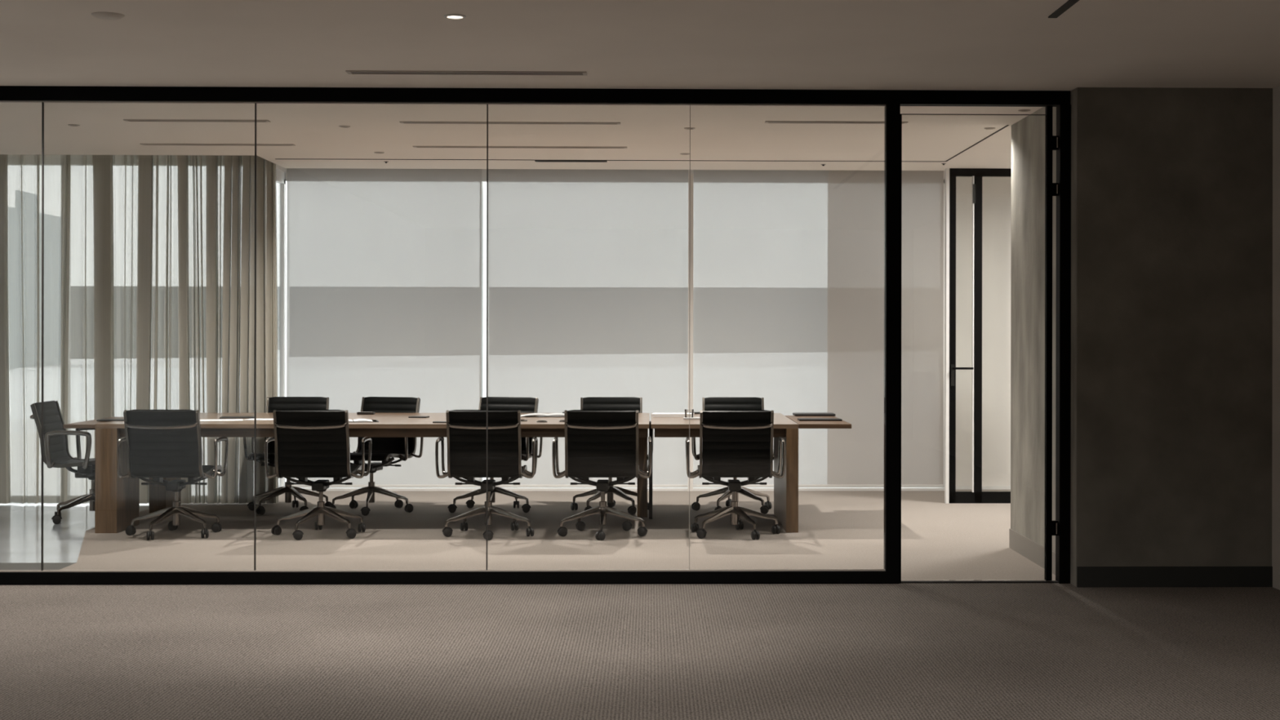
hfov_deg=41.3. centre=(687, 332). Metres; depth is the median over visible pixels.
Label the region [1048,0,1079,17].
track slot
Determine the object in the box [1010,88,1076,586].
wall
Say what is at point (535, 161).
ceiling vent
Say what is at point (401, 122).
ceiling vent
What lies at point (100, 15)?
ceiling sensor
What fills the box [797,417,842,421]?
folder
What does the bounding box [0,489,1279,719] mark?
floor
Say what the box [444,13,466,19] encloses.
recessed light
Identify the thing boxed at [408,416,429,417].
notebook
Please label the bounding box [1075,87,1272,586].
wall
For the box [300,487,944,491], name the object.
trim
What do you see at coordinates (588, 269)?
roller blind
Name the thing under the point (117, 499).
conference table
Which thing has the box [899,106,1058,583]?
door frame
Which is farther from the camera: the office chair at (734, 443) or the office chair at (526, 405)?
the office chair at (526, 405)
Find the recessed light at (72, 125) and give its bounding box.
[67,124,79,126]
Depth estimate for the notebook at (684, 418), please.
12.07 m
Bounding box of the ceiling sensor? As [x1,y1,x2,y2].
[91,11,124,19]
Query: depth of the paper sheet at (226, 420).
11.84 m
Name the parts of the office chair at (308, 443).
armrest, rail, leg, leg, backrest, seat, leg, leg, rail, armrest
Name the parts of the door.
lock plate, handle, glass pane, rail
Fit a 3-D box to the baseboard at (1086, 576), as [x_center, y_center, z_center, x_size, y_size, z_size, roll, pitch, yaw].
[2.596,1.299,9.033,1.046,0.110,0.008,0,0,-1]
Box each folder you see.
[792,412,835,416]
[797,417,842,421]
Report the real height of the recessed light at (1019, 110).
0.006 m
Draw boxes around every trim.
[275,158,945,161]
[284,181,287,481]
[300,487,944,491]
[481,182,486,481]
[688,173,693,491]
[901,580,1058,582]
[944,168,949,503]
[945,124,1008,161]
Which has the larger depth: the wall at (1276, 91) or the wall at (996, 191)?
the wall at (996, 191)
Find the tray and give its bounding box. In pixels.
[356,411,374,414]
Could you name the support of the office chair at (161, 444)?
on the floor
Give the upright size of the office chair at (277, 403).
0.850 m
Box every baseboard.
[942,485,1010,489]
[1008,528,1055,575]
[1076,566,1272,587]
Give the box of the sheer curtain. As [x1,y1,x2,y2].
[0,154,278,503]
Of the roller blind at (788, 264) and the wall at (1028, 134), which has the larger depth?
the roller blind at (788, 264)
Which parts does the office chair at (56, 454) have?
backrest, rail, armrest, leg, leg, rail, seat, armrest, leg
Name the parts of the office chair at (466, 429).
armrest, rail, leg, backrest, leg, leg, rail, armrest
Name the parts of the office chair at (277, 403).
armrest, rail, seat, leg, leg, backrest, leg, leg, rail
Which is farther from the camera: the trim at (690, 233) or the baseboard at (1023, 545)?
the trim at (690, 233)
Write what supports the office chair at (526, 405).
on the floor
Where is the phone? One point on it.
(433, 421)
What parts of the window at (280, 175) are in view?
glass pane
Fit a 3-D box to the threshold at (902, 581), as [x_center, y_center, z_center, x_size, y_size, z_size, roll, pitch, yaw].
[1.574,1.349,9.190,0.866,0.006,0.050,0,0,-1]
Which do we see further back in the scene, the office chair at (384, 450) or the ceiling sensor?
the office chair at (384, 450)
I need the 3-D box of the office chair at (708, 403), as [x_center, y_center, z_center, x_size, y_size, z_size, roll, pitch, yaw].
[0.358,0.925,12.907,0.660,0.850,0.675,0,0,-1]
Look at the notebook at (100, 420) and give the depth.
11.75 m
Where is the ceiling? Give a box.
[0,0,1279,170]
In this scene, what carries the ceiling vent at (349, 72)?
in the ceiling
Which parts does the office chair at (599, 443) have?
armrest, rail, leg, backrest, leg, leg, rail, armrest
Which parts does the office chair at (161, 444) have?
armrest, rail, leg, leg, backrest, seat, leg, leg, rail, armrest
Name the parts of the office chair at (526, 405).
leg, rail, backrest, leg, rail, armrest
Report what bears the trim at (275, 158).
attached to the ceiling
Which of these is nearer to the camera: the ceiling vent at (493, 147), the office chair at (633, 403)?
the ceiling vent at (493, 147)
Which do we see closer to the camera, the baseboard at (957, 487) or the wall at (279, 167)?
the wall at (279, 167)
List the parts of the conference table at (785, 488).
leg, leg panel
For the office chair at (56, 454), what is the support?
on the floor
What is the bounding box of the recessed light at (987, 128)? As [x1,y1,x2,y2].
[984,127,995,129]
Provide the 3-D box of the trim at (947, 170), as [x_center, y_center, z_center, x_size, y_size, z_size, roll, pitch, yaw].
[2.065,0.023,13.486,0.026,2.660,0.060,0,0,-1]
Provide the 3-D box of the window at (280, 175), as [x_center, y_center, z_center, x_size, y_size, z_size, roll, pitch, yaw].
[-3.460,-0.015,14.150,0.040,2.720,0.800,0,0,-1]
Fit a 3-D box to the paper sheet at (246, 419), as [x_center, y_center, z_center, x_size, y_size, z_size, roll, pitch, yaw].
[-2.983,0.610,11.937,0.240,0.004,0.180,0,0,5]
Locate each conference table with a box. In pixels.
[63,413,649,533]
[648,413,851,533]
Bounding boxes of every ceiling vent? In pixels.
[123,119,270,122]
[139,143,295,146]
[345,70,586,75]
[399,121,620,124]
[413,146,626,148]
[534,160,607,162]
[764,120,907,124]
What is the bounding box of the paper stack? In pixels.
[651,413,694,417]
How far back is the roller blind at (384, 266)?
14.45 m
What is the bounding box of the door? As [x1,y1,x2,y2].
[949,168,1011,503]
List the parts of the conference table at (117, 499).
leg panel, leg panel, leg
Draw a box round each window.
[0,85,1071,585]
[275,168,285,487]
[285,177,945,487]
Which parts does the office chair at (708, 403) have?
armrest, rail, leg, leg, backrest, leg, leg, rail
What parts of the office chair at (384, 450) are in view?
leg, rail, leg, seat, backrest, leg, rail, armrest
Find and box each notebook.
[96,418,124,421]
[219,416,254,418]
[348,418,378,422]
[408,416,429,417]
[683,417,699,419]
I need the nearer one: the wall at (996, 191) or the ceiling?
the ceiling
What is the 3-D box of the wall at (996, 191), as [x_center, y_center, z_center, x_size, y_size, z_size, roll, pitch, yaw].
[0.675,-0.179,14.713,8.432,3.060,0.150,0,0,-1]
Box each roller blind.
[286,168,481,487]
[487,168,688,487]
[693,169,943,487]
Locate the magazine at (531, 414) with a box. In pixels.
[520,413,564,417]
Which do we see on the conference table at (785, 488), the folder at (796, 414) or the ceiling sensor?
the folder at (796, 414)
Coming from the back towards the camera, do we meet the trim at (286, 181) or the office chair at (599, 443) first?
the trim at (286, 181)
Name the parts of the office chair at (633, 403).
rail, leg, leg, backrest, leg, leg, rail, armrest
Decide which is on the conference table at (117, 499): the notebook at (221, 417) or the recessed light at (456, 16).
the notebook at (221, 417)
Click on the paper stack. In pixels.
(654, 415)
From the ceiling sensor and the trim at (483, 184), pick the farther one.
the trim at (483, 184)
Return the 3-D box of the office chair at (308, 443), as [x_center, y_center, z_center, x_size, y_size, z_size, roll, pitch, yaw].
[-2.440,0.921,11.260,0.659,0.850,0.724,0,0,-1]
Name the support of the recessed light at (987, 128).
in the ceiling
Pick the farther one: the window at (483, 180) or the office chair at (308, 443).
the window at (483, 180)
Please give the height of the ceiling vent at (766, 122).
0.006 m
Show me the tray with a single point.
(358, 412)
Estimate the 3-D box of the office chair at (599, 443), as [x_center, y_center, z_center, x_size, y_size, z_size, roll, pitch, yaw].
[-0.561,0.924,11.268,0.657,0.850,0.662,0,0,-1]
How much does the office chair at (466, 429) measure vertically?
0.850 m
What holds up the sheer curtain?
hanging from the ceiling
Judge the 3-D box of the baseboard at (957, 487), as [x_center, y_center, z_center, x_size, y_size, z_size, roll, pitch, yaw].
[3.421,1.341,14.688,2.939,0.030,0.015,0,0,-1]
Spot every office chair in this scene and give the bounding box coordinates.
[30,400,95,524]
[116,409,228,540]
[243,396,332,515]
[264,409,371,540]
[327,396,423,515]
[435,409,537,540]
[447,396,542,512]
[551,409,651,540]
[570,396,653,514]
[685,409,785,539]
[691,397,773,514]
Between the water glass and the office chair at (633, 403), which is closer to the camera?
the water glass
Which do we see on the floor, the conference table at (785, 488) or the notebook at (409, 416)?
the conference table at (785, 488)
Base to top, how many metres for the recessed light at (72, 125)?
0.006 m
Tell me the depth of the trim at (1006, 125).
11.61 m
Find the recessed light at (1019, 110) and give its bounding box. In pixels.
[1017,109,1030,111]
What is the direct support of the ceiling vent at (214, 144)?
in the ceiling
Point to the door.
(976, 495)
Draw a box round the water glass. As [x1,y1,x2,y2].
[684,408,693,417]
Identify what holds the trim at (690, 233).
attached to the wall at (996, 191)
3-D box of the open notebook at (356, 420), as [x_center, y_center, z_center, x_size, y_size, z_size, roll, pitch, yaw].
[-2.314,0.607,11.742,0.340,0.012,0.230,0,0,-13]
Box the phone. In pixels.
[432,421,446,422]
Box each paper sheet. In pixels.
[200,418,243,421]
[242,418,273,420]
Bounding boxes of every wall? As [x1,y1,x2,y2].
[275,164,286,172]
[285,168,1011,485]
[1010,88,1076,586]
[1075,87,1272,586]
[1271,85,1279,590]
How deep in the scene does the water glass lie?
12.11 m
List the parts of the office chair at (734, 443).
armrest, rail, leg, leg, backrest, leg, leg, rail, armrest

